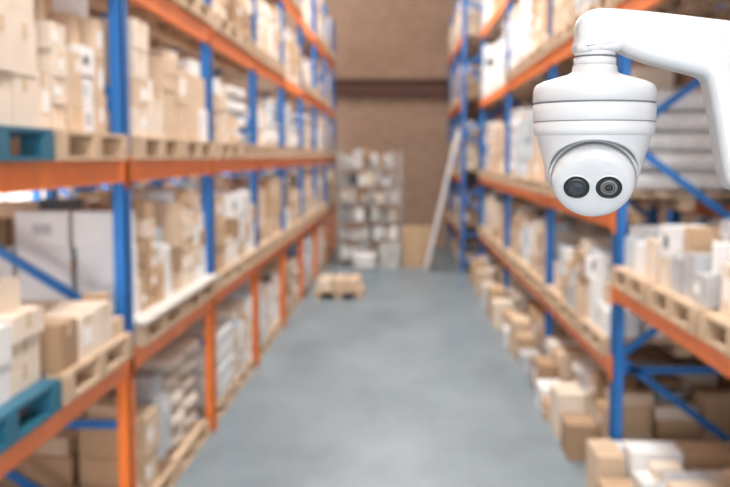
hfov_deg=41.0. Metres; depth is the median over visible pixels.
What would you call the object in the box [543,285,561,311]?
wooden pallet
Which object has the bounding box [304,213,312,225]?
wooden pallet
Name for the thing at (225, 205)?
cardboard boxes
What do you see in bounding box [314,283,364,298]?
wooden pallet
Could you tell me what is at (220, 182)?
cardboard boxes
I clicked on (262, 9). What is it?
cardboard boxes
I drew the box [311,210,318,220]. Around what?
wooden pallet
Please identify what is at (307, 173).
cardboard boxes
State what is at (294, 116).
sacks
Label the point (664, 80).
cardboard boxes
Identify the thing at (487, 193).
cardboard boxes
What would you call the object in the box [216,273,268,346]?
cardboard boxes
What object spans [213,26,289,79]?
cardboard boxes
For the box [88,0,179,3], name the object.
wooden pallet
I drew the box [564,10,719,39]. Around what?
wooden pallet
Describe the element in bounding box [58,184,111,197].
wall
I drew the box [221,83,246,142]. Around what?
sacks
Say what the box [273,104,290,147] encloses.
cardboard boxes
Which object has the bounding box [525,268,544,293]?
wooden pallet
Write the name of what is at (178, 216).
cardboard boxes
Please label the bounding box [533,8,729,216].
security camera
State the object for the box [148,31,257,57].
wooden pallet
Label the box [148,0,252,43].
cardboard boxes
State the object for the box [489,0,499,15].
cardboard boxes
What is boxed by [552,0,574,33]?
cardboard boxes
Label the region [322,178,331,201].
cardboard boxes
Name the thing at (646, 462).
cardboard boxes
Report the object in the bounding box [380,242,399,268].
cardboard boxes
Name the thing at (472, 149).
cardboard boxes
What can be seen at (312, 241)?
cardboard boxes
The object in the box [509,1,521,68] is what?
cardboard boxes
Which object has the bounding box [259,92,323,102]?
wooden pallet
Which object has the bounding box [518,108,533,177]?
cardboard boxes
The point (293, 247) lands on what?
cardboard boxes
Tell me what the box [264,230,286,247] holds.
wooden pallet
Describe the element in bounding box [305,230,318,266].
cardboard boxes
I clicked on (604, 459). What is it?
cardboard box
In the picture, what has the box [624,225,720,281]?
cardboard boxes
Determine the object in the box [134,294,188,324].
sheet
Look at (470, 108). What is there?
wooden pallet
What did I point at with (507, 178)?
wooden pallet
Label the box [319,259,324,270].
wooden pallet
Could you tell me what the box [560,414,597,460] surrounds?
cardboard box
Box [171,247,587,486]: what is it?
floor
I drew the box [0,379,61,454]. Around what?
pallet
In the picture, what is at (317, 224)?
cardboard boxes
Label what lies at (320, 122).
cardboard boxes
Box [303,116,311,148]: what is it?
cardboard boxes
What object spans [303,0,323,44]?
cardboard boxes
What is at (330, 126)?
cardboard boxes
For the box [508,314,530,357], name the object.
cardboard box
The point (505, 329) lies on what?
cardboard box
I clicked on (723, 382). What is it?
cardboard boxes
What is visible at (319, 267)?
wooden pallet
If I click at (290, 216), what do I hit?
cardboard boxes
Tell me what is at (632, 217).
cardboard boxes
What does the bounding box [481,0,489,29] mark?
cardboard boxes
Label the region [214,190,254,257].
cardboard boxes
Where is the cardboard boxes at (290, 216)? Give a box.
[285,188,295,228]
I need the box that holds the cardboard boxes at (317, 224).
[317,224,328,255]
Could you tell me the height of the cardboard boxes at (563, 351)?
0.268 m
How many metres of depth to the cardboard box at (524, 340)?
10.28 m
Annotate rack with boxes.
[0,0,335,486]
[31,57,276,200]
[447,0,520,272]
[478,0,729,441]
[667,5,723,361]
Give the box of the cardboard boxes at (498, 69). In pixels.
[489,38,505,92]
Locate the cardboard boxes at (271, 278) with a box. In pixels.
[234,269,279,331]
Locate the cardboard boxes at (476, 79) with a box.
[456,64,479,96]
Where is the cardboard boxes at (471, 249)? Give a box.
[458,241,493,260]
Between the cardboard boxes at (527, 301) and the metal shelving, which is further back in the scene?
the metal shelving
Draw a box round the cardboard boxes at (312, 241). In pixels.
[311,240,313,275]
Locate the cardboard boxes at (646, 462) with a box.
[614,441,729,486]
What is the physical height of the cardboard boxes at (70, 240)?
0.668 m
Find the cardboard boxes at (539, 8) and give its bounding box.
[530,0,548,51]
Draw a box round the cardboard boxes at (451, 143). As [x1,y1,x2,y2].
[449,138,452,166]
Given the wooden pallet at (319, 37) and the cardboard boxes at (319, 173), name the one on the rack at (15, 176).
the wooden pallet at (319, 37)
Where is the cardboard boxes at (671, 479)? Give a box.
[659,469,729,486]
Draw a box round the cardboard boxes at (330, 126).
[329,125,332,142]
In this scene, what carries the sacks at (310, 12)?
on the shelf board at (290, 24)
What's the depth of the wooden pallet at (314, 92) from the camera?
16.69 m
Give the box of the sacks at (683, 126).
[635,92,727,190]
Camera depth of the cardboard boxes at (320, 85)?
19.89 m
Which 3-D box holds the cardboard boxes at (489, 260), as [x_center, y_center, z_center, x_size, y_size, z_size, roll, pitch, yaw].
[2.585,0.363,17.425,1.038,0.306,1.318,0,5,2]
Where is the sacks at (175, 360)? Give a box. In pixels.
[73,334,199,449]
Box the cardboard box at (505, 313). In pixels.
[502,310,517,325]
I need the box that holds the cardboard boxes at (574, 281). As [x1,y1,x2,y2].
[562,237,611,314]
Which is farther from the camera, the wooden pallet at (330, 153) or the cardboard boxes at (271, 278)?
the wooden pallet at (330, 153)
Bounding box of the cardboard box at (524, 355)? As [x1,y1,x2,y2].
[518,349,540,375]
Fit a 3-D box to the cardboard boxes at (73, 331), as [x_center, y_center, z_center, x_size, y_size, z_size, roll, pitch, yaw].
[-1.805,0.407,4.730,1.032,0.220,1.013,0,5,2]
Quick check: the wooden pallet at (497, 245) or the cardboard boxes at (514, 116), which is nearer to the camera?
the cardboard boxes at (514, 116)
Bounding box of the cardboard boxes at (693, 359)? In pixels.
[674,353,706,363]
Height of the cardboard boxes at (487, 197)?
0.546 m
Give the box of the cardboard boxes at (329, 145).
[327,124,331,150]
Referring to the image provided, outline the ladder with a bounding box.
[424,130,459,270]
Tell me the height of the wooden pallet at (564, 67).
0.130 m
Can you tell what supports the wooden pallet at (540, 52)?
on the rack at (615, 364)
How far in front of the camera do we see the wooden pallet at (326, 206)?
19.04 m
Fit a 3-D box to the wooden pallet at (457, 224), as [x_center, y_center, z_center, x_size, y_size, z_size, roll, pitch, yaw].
[2.354,-0.360,19.117,1.140,0.130,1.050,0,5,2]
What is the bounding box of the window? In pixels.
[0,190,44,200]
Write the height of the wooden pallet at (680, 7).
0.130 m
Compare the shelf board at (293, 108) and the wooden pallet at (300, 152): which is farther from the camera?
the shelf board at (293, 108)
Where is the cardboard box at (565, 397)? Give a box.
[549,382,583,438]
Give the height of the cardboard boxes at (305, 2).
0.828 m
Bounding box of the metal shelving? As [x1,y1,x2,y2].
[338,148,400,264]
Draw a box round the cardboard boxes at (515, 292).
[507,285,561,313]
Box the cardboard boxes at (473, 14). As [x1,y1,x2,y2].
[457,0,505,39]
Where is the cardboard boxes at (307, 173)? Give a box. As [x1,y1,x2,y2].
[266,171,320,207]
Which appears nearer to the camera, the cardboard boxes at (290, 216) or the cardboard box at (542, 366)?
the cardboard box at (542, 366)
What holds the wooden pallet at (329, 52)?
on the rack at (15, 176)
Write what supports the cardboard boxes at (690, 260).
on the wooden pallet at (678, 309)
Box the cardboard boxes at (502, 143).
[499,124,504,172]
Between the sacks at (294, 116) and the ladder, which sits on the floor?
the ladder
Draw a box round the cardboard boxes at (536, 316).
[529,306,640,353]
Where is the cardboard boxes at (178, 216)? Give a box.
[70,184,205,291]
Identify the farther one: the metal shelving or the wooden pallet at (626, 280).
the metal shelving
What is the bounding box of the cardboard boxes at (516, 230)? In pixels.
[510,208,574,255]
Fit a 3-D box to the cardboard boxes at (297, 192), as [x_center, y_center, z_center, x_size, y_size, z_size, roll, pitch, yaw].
[-1.477,-0.595,14.273,1.002,0.517,1.014,0,5,2]
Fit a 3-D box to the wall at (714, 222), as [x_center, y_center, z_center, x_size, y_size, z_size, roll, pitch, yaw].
[7.410,-2.006,8.395,0.200,6.900,29.600,0,5,2]
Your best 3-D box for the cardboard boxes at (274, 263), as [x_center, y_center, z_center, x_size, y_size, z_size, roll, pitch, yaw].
[-1.517,0.537,13.257,1.002,0.704,1.021,0,5,2]
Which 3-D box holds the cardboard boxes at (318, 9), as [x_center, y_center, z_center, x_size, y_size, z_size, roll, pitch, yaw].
[-1.335,-4.126,17.658,1.021,0.687,1.016,0,5,2]
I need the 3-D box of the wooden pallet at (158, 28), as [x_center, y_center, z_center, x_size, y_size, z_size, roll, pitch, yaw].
[-1.702,-1.796,8.234,1.140,0.130,1.050,0,5,2]
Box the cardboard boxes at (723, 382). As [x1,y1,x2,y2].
[717,374,729,388]
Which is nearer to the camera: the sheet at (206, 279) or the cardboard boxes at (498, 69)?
the sheet at (206, 279)
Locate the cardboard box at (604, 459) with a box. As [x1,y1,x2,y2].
[585,439,624,486]
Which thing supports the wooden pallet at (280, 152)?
on the rack at (15, 176)
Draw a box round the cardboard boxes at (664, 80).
[630,61,712,171]
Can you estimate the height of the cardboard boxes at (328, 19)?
0.862 m
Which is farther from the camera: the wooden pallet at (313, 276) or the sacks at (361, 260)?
the sacks at (361, 260)
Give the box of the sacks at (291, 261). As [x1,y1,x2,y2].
[266,257,298,295]
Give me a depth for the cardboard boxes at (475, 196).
20.36 m
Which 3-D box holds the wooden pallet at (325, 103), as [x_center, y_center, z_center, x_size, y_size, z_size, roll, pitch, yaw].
[-1.319,-2.750,18.895,1.140,0.130,1.050,0,5,2]
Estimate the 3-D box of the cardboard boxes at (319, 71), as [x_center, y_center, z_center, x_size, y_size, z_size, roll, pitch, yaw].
[-1.239,-3.345,21.251,0.962,0.853,1.015,0,5,2]
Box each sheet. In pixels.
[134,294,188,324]
[172,274,218,295]
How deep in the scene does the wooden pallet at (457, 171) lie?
18.53 m
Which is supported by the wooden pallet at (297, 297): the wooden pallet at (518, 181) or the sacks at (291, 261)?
the sacks at (291, 261)
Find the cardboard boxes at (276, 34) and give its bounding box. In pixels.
[186,5,281,60]
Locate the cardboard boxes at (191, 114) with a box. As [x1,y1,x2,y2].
[148,49,207,140]
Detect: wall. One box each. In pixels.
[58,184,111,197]
[139,0,692,246]
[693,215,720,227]
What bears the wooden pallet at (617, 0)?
on the rack at (615, 364)
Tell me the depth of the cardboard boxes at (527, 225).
11.89 m
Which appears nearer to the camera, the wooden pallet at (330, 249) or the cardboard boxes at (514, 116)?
the cardboard boxes at (514, 116)
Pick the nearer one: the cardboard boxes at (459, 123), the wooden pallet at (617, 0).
the wooden pallet at (617, 0)
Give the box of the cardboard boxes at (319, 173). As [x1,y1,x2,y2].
[275,168,322,203]
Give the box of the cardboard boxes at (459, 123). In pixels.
[453,122,460,166]
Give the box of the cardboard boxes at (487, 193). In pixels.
[452,189,495,212]
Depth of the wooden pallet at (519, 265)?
11.80 m
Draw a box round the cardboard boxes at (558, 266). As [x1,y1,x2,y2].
[554,230,629,290]
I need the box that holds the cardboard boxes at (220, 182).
[214,175,265,240]
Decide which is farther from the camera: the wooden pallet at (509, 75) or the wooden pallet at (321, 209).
the wooden pallet at (321, 209)
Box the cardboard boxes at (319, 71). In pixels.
[318,70,331,108]
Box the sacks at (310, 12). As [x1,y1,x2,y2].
[309,2,311,29]
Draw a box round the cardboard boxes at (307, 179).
[260,173,315,212]
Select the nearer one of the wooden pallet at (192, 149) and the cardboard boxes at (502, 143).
the wooden pallet at (192, 149)
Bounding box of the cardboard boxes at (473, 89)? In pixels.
[459,68,479,97]
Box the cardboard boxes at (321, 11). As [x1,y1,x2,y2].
[305,11,327,51]
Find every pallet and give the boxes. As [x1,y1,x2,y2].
[0,125,54,160]
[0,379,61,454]
[10,130,128,160]
[41,332,132,404]
[45,0,212,25]
[69,136,182,159]
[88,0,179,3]
[88,13,239,44]
[134,300,185,346]
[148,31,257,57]
[153,462,177,486]
[157,47,274,68]
[171,419,209,477]
[182,139,214,158]
[185,279,216,314]
[196,381,236,422]
[199,58,285,76]
[214,142,241,157]
[215,259,242,288]
[233,357,254,393]
[239,248,259,272]
[241,144,258,157]
[244,82,311,94]
[257,87,317,98]
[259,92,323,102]
[259,145,274,157]
[259,238,275,257]
[260,334,270,360]
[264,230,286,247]
[266,0,303,16]
[268,97,327,105]
[269,318,281,343]
[275,146,286,157]
[279,304,292,321]
[286,147,296,157]
[286,223,297,238]
[293,292,300,311]
[296,31,323,44]
[296,38,327,50]
[296,218,304,231]
[297,148,304,156]
[303,46,332,57]
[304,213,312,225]
[305,53,335,62]
[305,149,312,156]
[309,274,314,288]
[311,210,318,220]
[312,149,317,156]
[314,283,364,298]
[317,206,323,215]
[317,265,320,276]
[318,150,323,156]
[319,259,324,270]
[321,203,328,212]
[327,200,332,208]
[328,151,332,156]
[329,248,332,257]
[447,105,495,112]
[450,102,501,110]
[453,99,505,107]
[455,169,487,175]
[455,220,484,229]
[456,95,512,104]
[458,259,469,271]
[477,226,486,238]
[478,170,487,177]
[484,171,500,179]
[484,231,499,245]
[491,238,510,254]
[492,172,504,182]
[502,248,521,266]
[503,174,517,185]
[504,65,571,81]
[512,257,529,278]
[513,176,527,188]
[515,55,574,74]
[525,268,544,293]
[526,178,545,193]
[528,42,634,65]
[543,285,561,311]
[545,181,556,197]
[547,26,568,51]
[559,299,585,331]
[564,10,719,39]
[578,317,690,356]
[585,0,729,20]
[611,266,658,304]
[617,0,714,1]
[628,197,713,203]
[631,190,729,210]
[647,285,725,335]
[698,311,729,356]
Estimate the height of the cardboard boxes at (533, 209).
0.519 m
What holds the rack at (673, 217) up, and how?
on the floor
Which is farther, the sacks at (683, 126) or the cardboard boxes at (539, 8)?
the cardboard boxes at (539, 8)
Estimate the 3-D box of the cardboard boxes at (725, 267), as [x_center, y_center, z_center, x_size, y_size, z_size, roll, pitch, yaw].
[2.148,0.207,4.186,0.968,0.316,0.884,0,5,2]
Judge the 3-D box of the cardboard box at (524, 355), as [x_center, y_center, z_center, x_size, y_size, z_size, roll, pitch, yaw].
[1.685,1.214,9.994,0.196,0.199,0.400,0,5,2]
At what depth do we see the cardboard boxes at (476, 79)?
19.57 m
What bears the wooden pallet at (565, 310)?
on the rack at (615, 364)
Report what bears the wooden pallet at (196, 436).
on the floor
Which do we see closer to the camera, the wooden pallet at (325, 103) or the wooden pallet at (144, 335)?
the wooden pallet at (144, 335)
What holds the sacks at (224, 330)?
on the wooden pallet at (224, 403)
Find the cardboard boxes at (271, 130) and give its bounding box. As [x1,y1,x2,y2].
[237,99,279,146]
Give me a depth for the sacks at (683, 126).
6.80 m
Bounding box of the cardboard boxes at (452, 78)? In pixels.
[451,69,459,102]
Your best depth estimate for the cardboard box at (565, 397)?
7.61 m
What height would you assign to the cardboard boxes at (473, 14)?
0.739 m
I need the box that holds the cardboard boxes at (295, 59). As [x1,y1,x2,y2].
[289,35,300,86]
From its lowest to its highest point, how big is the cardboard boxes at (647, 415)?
0.418 m
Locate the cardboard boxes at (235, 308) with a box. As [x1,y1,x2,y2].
[195,290,251,378]
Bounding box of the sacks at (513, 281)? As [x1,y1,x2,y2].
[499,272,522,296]
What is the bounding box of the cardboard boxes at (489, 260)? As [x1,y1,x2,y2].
[479,252,519,267]
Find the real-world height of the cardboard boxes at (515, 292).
0.280 m
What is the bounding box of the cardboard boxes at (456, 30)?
[455,2,478,45]
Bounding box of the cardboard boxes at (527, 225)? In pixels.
[520,214,588,263]
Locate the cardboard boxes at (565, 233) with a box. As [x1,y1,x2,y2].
[530,221,637,279]
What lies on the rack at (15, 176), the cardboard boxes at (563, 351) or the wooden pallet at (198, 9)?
the wooden pallet at (198, 9)
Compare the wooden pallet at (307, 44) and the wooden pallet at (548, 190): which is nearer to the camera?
the wooden pallet at (548, 190)
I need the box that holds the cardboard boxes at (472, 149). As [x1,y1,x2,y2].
[458,121,492,168]
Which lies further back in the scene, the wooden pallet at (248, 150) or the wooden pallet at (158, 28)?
the wooden pallet at (248, 150)
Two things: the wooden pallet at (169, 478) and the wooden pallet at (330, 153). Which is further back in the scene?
the wooden pallet at (330, 153)
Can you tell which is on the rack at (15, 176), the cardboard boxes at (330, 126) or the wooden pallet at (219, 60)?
the wooden pallet at (219, 60)
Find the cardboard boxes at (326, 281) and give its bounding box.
[317,274,360,289]
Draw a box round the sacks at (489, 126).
[484,122,495,168]
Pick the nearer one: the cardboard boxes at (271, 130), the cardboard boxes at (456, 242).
the cardboard boxes at (271, 130)
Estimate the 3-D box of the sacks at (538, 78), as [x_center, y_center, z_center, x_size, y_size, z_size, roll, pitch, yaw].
[2.525,-2.808,14.319,0.973,0.980,1.311,0,5,2]
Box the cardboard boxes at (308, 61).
[308,61,317,90]
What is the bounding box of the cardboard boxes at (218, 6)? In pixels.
[91,0,228,18]
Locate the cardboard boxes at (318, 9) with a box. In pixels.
[296,0,320,37]
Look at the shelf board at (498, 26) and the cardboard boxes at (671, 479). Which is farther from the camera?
the shelf board at (498, 26)
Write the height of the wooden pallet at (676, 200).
0.130 m
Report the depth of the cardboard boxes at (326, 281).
15.11 m
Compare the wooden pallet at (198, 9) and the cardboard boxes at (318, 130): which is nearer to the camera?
the wooden pallet at (198, 9)
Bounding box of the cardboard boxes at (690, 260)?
[659,220,729,307]
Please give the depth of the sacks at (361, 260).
19.05 m
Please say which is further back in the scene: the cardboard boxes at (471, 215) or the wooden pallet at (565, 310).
the cardboard boxes at (471, 215)
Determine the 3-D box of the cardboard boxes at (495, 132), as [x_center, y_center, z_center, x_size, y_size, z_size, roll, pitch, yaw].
[2.553,-1.561,15.841,1.000,0.782,1.318,0,5,2]
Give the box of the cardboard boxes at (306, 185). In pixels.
[272,177,309,215]
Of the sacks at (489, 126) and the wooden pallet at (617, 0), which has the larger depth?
the sacks at (489, 126)
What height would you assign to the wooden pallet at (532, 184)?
0.130 m
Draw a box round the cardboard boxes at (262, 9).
[164,0,271,56]
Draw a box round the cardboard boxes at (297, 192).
[285,184,300,220]
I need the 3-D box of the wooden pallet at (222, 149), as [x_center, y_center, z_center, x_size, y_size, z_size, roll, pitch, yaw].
[-1.702,-0.790,8.324,1.140,0.130,1.050,0,5,2]
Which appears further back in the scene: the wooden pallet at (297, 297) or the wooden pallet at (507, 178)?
the wooden pallet at (297, 297)
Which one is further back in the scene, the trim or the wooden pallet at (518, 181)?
the trim
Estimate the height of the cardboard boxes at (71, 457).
0.641 m
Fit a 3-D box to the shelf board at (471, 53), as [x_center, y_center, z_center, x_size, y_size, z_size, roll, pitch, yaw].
[2.479,-4.223,21.736,1.096,0.019,2.220,0,5,2]
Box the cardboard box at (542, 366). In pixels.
[531,355,556,391]
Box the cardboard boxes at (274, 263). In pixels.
[260,257,292,314]
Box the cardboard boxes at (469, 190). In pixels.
[451,185,491,210]
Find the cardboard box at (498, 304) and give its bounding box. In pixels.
[491,298,512,329]
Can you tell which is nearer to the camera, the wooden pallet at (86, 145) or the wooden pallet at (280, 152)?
the wooden pallet at (86, 145)
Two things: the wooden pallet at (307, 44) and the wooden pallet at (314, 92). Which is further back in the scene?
the wooden pallet at (307, 44)
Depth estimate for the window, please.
17.89 m
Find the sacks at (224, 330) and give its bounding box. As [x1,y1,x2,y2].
[180,322,233,408]
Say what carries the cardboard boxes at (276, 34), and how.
on the wooden pallet at (235, 68)
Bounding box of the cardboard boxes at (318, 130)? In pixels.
[309,121,319,149]
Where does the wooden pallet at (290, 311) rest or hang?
on the floor
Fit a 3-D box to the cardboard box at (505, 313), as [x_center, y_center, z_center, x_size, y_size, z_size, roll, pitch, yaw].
[1.769,0.993,11.903,0.167,0.300,0.453,0,5,2]
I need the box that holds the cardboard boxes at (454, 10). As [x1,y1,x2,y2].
[454,10,454,46]
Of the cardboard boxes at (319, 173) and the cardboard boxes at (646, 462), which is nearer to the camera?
the cardboard boxes at (646, 462)
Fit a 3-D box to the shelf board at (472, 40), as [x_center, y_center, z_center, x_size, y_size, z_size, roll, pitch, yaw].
[2.394,-4.010,19.347,1.096,0.019,2.220,0,5,2]
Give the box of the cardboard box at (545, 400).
[541,396,549,421]
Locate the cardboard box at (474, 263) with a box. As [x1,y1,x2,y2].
[470,259,483,285]
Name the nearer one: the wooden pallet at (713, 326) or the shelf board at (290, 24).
the wooden pallet at (713, 326)
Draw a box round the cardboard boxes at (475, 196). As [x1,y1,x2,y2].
[455,190,485,216]
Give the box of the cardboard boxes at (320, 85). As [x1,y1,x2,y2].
[277,76,329,106]
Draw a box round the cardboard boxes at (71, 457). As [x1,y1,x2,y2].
[0,371,171,486]
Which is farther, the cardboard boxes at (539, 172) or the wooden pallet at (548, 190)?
the cardboard boxes at (539, 172)
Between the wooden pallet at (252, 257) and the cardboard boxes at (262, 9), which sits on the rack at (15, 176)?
the wooden pallet at (252, 257)
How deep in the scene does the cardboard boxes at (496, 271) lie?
15.47 m
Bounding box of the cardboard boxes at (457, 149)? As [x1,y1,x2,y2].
[456,125,460,167]
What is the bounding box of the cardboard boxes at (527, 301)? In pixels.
[521,295,542,318]
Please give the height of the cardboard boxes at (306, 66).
0.579 m
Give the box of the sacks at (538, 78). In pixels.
[501,22,542,83]
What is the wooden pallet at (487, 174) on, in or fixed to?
on the rack at (615, 364)
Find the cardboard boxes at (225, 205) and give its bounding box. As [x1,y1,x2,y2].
[133,180,238,272]
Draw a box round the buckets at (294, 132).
[290,129,298,147]
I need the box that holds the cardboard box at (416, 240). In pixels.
[402,226,430,266]
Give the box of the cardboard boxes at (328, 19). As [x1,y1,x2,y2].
[310,18,331,56]
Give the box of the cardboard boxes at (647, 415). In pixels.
[585,364,729,441]
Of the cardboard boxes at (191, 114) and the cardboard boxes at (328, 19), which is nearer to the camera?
the cardboard boxes at (191, 114)
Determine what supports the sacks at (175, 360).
on the wooden pallet at (196, 436)
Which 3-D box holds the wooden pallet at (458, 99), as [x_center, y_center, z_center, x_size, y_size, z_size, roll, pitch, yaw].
[2.354,-2.771,18.901,1.140,0.130,1.050,0,5,2]
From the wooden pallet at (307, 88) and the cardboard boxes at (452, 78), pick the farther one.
the cardboard boxes at (452, 78)
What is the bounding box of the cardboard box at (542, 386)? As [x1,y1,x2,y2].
[535,379,559,410]
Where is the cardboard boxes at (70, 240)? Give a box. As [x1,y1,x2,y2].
[0,198,171,317]
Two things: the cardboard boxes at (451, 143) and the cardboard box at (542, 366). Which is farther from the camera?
the cardboard boxes at (451, 143)
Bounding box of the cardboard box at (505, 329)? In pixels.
[502,326,508,346]
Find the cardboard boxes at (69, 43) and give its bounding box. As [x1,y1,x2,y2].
[33,0,106,132]
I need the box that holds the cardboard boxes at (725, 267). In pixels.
[720,263,729,315]
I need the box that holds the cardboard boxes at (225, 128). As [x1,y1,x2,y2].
[213,78,237,142]
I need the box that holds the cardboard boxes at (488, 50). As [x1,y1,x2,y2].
[481,45,494,98]
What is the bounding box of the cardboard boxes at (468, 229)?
[450,227,478,245]
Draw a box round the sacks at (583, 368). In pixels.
[571,358,674,400]
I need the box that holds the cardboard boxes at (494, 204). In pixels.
[486,194,544,237]
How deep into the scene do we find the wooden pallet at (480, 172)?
17.25 m
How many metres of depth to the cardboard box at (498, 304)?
12.39 m
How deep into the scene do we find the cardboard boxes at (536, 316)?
10.39 m
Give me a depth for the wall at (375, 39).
23.38 m
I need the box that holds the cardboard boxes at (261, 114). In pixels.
[232,95,265,145]
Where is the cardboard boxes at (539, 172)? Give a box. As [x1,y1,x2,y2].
[533,135,546,179]
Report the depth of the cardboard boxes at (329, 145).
20.04 m
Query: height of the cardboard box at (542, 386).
0.199 m
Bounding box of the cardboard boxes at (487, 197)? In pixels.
[484,196,516,228]
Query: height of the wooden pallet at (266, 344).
0.130 m
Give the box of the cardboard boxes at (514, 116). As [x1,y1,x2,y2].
[509,109,528,174]
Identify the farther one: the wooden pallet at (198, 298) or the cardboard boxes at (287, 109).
the cardboard boxes at (287, 109)
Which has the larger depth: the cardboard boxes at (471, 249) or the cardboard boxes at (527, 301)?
the cardboard boxes at (471, 249)
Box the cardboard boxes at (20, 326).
[0,277,43,405]
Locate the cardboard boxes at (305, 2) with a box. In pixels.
[284,0,308,25]
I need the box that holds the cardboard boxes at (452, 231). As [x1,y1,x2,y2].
[452,231,465,249]
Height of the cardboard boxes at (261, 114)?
0.609 m
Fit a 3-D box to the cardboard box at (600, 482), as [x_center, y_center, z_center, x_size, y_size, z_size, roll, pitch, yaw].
[1.537,1.578,5.913,0.200,0.200,0.400,0,5,2]
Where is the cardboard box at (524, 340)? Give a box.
[516,332,535,362]
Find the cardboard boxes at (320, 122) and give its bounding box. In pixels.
[309,119,324,149]
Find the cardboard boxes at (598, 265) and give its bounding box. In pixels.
[585,247,719,336]
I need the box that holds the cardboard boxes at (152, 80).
[94,18,178,138]
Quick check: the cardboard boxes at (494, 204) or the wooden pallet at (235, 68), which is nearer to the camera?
the wooden pallet at (235, 68)
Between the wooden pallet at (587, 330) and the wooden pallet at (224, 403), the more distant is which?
the wooden pallet at (224, 403)
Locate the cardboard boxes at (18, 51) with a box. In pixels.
[0,0,37,127]
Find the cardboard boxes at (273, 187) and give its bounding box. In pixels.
[199,179,281,236]
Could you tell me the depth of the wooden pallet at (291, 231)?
13.12 m
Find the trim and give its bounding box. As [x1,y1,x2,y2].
[330,79,448,95]
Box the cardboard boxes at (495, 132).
[488,122,504,171]
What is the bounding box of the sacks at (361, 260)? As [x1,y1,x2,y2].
[351,252,376,268]
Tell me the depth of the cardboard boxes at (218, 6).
8.30 m
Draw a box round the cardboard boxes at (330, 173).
[306,170,334,198]
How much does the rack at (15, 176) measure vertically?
5.200 m
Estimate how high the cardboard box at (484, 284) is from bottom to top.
0.299 m
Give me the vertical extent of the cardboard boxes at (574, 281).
0.597 m
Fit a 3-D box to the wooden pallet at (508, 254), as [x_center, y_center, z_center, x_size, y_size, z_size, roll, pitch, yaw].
[2.467,0.181,13.070,1.140,0.130,1.197,0,5,2]
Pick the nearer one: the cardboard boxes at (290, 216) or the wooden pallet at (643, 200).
the wooden pallet at (643, 200)
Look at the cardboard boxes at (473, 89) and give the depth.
18.40 m
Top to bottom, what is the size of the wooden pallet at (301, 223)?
0.130 m
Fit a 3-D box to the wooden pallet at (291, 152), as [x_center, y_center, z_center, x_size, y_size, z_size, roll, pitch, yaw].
[-1.530,-1.218,13.102,1.140,0.130,1.050,0,5,2]
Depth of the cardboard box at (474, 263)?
16.66 m
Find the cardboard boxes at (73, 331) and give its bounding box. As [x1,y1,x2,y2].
[21,292,123,372]
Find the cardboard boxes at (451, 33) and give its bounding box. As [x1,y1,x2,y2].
[448,24,454,57]
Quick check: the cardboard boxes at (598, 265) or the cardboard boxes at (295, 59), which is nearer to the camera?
the cardboard boxes at (598, 265)
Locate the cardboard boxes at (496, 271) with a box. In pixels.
[489,266,510,283]
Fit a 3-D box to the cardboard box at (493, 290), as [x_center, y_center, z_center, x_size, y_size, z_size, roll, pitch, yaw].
[1.796,0.801,13.369,0.217,0.420,0.600,0,5,2]
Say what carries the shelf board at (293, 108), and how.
on the rack at (15, 176)
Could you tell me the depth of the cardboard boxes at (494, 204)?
15.33 m
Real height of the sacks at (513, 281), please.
0.280 m
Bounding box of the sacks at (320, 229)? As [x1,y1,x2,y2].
[309,225,325,262]
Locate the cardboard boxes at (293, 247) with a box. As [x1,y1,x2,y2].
[276,233,311,289]
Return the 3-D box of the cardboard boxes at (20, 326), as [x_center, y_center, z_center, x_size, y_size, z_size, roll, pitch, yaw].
[-1.858,0.394,3.615,0.989,0.446,1.015,0,5,2]
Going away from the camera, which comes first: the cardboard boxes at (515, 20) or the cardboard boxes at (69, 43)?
the cardboard boxes at (69, 43)
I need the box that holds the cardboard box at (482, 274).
[476,268,491,296]
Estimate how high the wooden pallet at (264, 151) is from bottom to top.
0.130 m
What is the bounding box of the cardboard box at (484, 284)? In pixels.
[482,282,494,306]
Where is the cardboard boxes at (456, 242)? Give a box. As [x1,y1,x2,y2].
[453,236,498,257]
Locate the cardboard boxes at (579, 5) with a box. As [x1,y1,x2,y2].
[574,0,702,16]
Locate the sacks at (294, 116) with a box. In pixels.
[290,113,308,147]
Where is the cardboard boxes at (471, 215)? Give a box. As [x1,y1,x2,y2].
[456,197,483,222]
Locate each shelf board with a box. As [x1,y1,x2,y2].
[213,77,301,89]
[284,18,315,36]
[287,106,333,111]
[449,48,480,58]
[455,33,503,47]
[481,82,541,100]
[482,0,520,30]
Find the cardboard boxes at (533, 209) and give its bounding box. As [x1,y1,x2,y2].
[499,205,545,242]
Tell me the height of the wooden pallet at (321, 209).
0.130 m
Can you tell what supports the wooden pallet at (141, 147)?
on the rack at (15, 176)
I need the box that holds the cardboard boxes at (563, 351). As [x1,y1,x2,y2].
[545,337,672,381]
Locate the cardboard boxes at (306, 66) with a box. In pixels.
[303,57,311,85]
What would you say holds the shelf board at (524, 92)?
on the rack at (615, 364)
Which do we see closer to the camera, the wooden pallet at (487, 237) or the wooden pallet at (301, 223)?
the wooden pallet at (301, 223)
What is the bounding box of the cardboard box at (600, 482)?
[596,477,634,486]
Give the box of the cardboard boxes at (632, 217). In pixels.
[627,203,638,223]
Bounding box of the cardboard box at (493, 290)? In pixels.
[486,284,506,320]
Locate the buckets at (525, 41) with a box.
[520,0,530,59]
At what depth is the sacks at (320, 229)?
18.81 m
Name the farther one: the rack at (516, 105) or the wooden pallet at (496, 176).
the rack at (516, 105)
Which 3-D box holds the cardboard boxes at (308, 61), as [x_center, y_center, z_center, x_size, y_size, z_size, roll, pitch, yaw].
[-1.361,-3.009,17.758,0.956,0.585,1.017,0,5,2]
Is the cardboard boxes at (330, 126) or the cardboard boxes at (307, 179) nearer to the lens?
the cardboard boxes at (307, 179)
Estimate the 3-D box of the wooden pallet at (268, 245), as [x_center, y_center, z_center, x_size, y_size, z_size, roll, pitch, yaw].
[-1.616,0.042,10.806,1.140,0.130,1.050,0,5,2]

